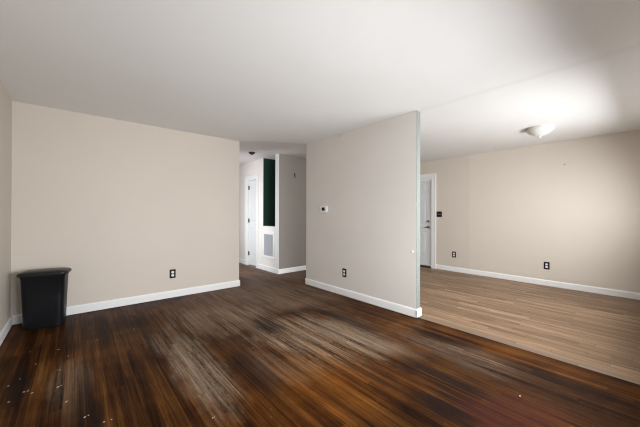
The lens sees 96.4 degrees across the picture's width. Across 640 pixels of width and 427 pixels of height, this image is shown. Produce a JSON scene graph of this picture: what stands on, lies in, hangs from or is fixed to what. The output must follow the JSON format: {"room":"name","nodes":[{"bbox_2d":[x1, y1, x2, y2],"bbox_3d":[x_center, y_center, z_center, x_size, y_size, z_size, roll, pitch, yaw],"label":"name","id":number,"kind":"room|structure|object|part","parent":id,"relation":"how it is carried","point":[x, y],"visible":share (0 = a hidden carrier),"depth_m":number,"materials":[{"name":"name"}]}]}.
{"room":"empty living room","nodes":[
{"label":"empty living room","id":0,"kind":"room"},
{"bbox_2d":[0,81,11,331],"bbox_3d":[-1.868,-0.007,1.278,0.120,2.440,4.971,0,0,-41],"label":"wall","id":1,"kind":"structure","parent":0,"point":[5,100],"depth_m":2.85,"materials":[{"name":"beige paint"}]},
{"bbox_2d":[0,316,11,345],"bbox_3d":[-1.820,1.161,1.319,0.014,0.096,4.731,0,0,-41],"label":"baseboard","id":2,"kind":"structure","parent":1,"relation":"attached to","point":[6,328],"depth_m":2.81,"materials":[{"name":"white paint"}]},
{"bbox_2d":[11,101,239,315],"bbox_3d":[-2.399,-0.002,4.015,2.630,2.440,0.120,0,0,-41],"label":"wall","id":3,"kind":"structure","parent":0,"point":[121,205],"depth_m":3.74,"materials":[{"name":"beige paint"}]},
{"bbox_2d":[12,280,239,324],"bbox_3d":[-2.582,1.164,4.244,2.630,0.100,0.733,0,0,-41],"label":"baseboard","id":4,"kind":"structure","parent":3,"relation":"attached to","point":[16,319],"depth_m":3.88,"materials":[{"name":"white paint"}]},
{"bbox_2d":[170,269,175,277],"bbox_3d":[-2.138,0.874,4.154,0.080,0.126,0.009,0,0,-41],"label":"wall outlet","id":5,"kind":"object","parent":3,"relation":"attached to","point":[172,271],"visible":1,"depth_m":4.16,"materials":[{"name":"black plastic"}]},
{"bbox_2d":[239,158,274,267],"bbox_3d":[-1.895,0.007,7.103,0.100,2.440,3.140,0,0,-41],"label":"wall","id":6,"kind":"structure","parent":0,"point":[254,167],"depth_m":6.58,"materials":[{"name":"paint"}]},
{"bbox_2d":[248,180,255,265],"bbox_3d":[-1.542,0.219,6.713,0.435,1.992,0.048,0,0,42],"label":"door","id":7,"kind":"structure","parent":6,"relation":"in","point":[252,184],"depth_m":6.74,"materials":[{"name":"white paint"}]},
{"bbox_2d":[245,174,258,267],"bbox_3d":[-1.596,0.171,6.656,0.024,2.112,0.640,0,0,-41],"label":"trim","id":8,"kind":"structure","parent":6,"relation":"attached to","point":[256,176],"depth_m":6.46,"materials":[{"name":"white paint"}]},
{"bbox_2d":[239,258,278,273],"bbox_3d":[-1.899,1.173,7.013,0.014,0.100,3.272,0,0,-41],"label":"baseboard","id":9,"kind":"structure","parent":6,"relation":"attached to","point":[260,266],"depth_m":6.12,"materials":[{"name":"white paint"}]},
{"bbox_2d":[263,158,266,225],"bbox_3d":[-1.203,-0.469,6.297,0.098,1.483,0.004,0,0,-41],"label":"trim","id":10,"kind":"structure","parent":6,"relation":"attached to","point":[264,159],"depth_m":6.28,"materials":[{"name":"green paint"}]},
{"bbox_2d":[262,231,274,259],"bbox_3d":[-1.095,0.671,6.076,0.012,0.572,0.490,0,0,-41],"label":"air vent","id":11,"kind":"object","parent":6,"relation":"in","point":[268,243],"visible":1,"depth_m":6.06,"materials":[{"name":"white metal"}]},
{"bbox_2d":[267,159,274,225],"bbox_3d":[-0.817,0.008,6.360,0.575,2.440,0.610,0,0,-41],"label":"wall niche","id":12,"kind":"object","parent":6,"relation":"in","point":[270,163],"visible":0.1,"depth_m":6.38,"materials":[{"name":"green paint"}]},
{"bbox_2d":[275,154,278,268],"bbox_3d":[-0.874,-0.044,5.826,0.008,2.332,0.124,0,0,-41],"label":"trim","id":13,"kind":"structure","parent":6,"relation":"attached to","point":[276,155],"depth_m":5.81,"materials":[{"name":"white paint"}]},
{"bbox_2d":[279,154,305,268],"bbox_3d":[0.272,0.013,6.811,3.016,2.440,0.120,0,0,-41],"label":"wall","id":14,"kind":"structure","parent":0,"point":[292,190],"depth_m":6.01,"materials":[{"name":"paint"}]},
{"bbox_2d":[279,265,305,273],"bbox_3d":[0.308,1.181,6.754,2.998,0.096,0.014,0,0,-41],"label":"baseboard","id":15,"kind":"structure","parent":14,"relation":"attached to","point":[299,268],"depth_m":5.99,"materials":[{"name":"white paint"}]},
{"bbox_2d":[0,0,639,164],"bbox_3d":[-0.470,-1.263,4.874,6.910,0.102,8.620,0,0,-41],"label":"ceiling","id":16,"kind":"structure","parent":0,"point":[478,74],"depth_m":2.38,"materials":[{"name":"white paint"}]},
{"bbox_2d":[525,125,554,137],"bbox_3d":[3.095,-1.134,4.027,0.328,0.144,0.328,0,0,-41],"label":"ceiling light","id":17,"kind":"object","parent":16,"relation":"attached to","point":[540,130],"visible":1,"depth_m":3.94,"materials":[{"name":"white glass"}]},
{"bbox_2d":[0,263,639,426],"bbox_3d":[-0.477,1.276,4.868,6.910,0.100,8.620,0,0,-41],"label":"floor","id":18,"kind":"structure","parent":0,"point":[269,349],"depth_m":2.37,"materials":[{"name":"brown wood"}]},
{"bbox_2d":[16,267,71,329],"bbox_3d":[-2.976,0.908,3.102,0.408,0.608,0.260,0,0,-30],"label":"trash can","id":19,"kind":"object","parent":18,"relation":"on","point":[43,291],"visible":1,"depth_m":3.02,"materials":[{"name":"black plastic"}]},
{"bbox_3d":[-2.976,0.629,3.103,0.408,0.050,0.260,0,0,-30],"label":"lid","id":20,"kind":"part","parent":19,"relation":"part of","materials":[{"name":"black plastic"}]},
{"bbox_2d":[306,110,416,317],"bbox_3d":[0.477,0.007,4.188,0.080,2.440,2.108,0,0,-41],"label":"wall partition","id":21,"kind":"structure","parent":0,"point":[365,180],"depth_m":3.94,"materials":[{"name":"grey paint"}]},
{"bbox_2d":[320,206,326,211],"bbox_3d":[0.056,-0.069,4.603,0.020,0.104,0.165,0,0,-41],"label":"thermostat","id":22,"kind":"object","parent":21,"relation":"attached to","point":[322,208],"visible":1,"depth_m":4.59,"materials":[{"name":"white plastic"}]},
{"bbox_2d":[342,268,345,276],"bbox_3d":[0.361,0.881,4.250,0.009,0.126,0.080,0,0,-41],"label":"wall outlet","id":23,"kind":"object","parent":21,"relation":"attached to","point":[343,269],"visible":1,"depth_m":4.26,"materials":[{"name":"black plastic"}]},
{"bbox_2d":[305,278,421,317],"bbox_3d":[0.474,1.168,4.184,0.108,0.094,2.138,0,0,-41],"label":"baseboard","id":24,"kind":"structure","parent":21,"relation":"attached to","point":[403,309],"depth_m":3.87,"materials":[{"name":"white paint"}]},
{"bbox_2d":[416,111,419,317],"bbox_3d":[1.163,0.007,3.386,0.079,2.440,0.004,0,0,-41],"label":"trim","id":25,"kind":"structure","parent":21,"relation":"attached to","point":[418,112],"depth_m":3.38,"materials":[{"name":"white paint"}]},
{"bbox_2d":[420,130,639,299],"bbox_3d":[3.166,0.018,5.839,0.120,2.440,5.360,0,0,-41],"label":"wall","id":26,"kind":"structure","parent":0,"point":[514,211],"depth_m":4.88,"materials":[{"name":"beige paint"}]},
{"bbox_2d":[420,180,430,265],"bbox_3d":[2.242,0.214,6.855,0.104,1.968,0.868,0,0,-41],"label":"door","id":27,"kind":"structure","parent":26,"relation":"in","point":[425,185],"depth_m":6.64,"materials":[{"name":"white paint"}]},
{"bbox_2d":[420,173,435,268],"bbox_3d":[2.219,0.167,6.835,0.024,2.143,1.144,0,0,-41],"label":"trim","id":28,"kind":"structure","parent":26,"relation":"attached to","point":[432,176],"depth_m":6.44,"materials":[{"name":"white paint"}]},
{"bbox_2d":[437,211,441,216],"bbox_3d":[2.641,0.016,6.348,0.017,0.122,0.120,0,0,-41],"label":"light switch","id":29,"kind":"object","parent":26,"relation":"attached to","point":[439,213],"visible":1,"depth_m":6.34,"materials":[{"name":"black plastic"}]},
{"bbox_2d":[436,264,639,299],"bbox_3d":[3.112,1.186,5.792,0.014,0.096,5.120,0,0,-41],"label":"baseboard","id":30,"kind":"structure","parent":26,"relation":"attached to","point":[619,293],"depth_m":4.87,"materials":[{"name":"white paint"}]},
{"bbox_2d":[544,262,549,269],"bbox_3d":[3.880,0.893,4.900,0.009,0.126,0.080,0,0,-41],"label":"wall outlet","id":31,"kind":"object","parent":26,"relation":"attached to","point":[546,264],"visible":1,"depth_m":4.89,"materials":[{"name":"black plastic"}]}
]}

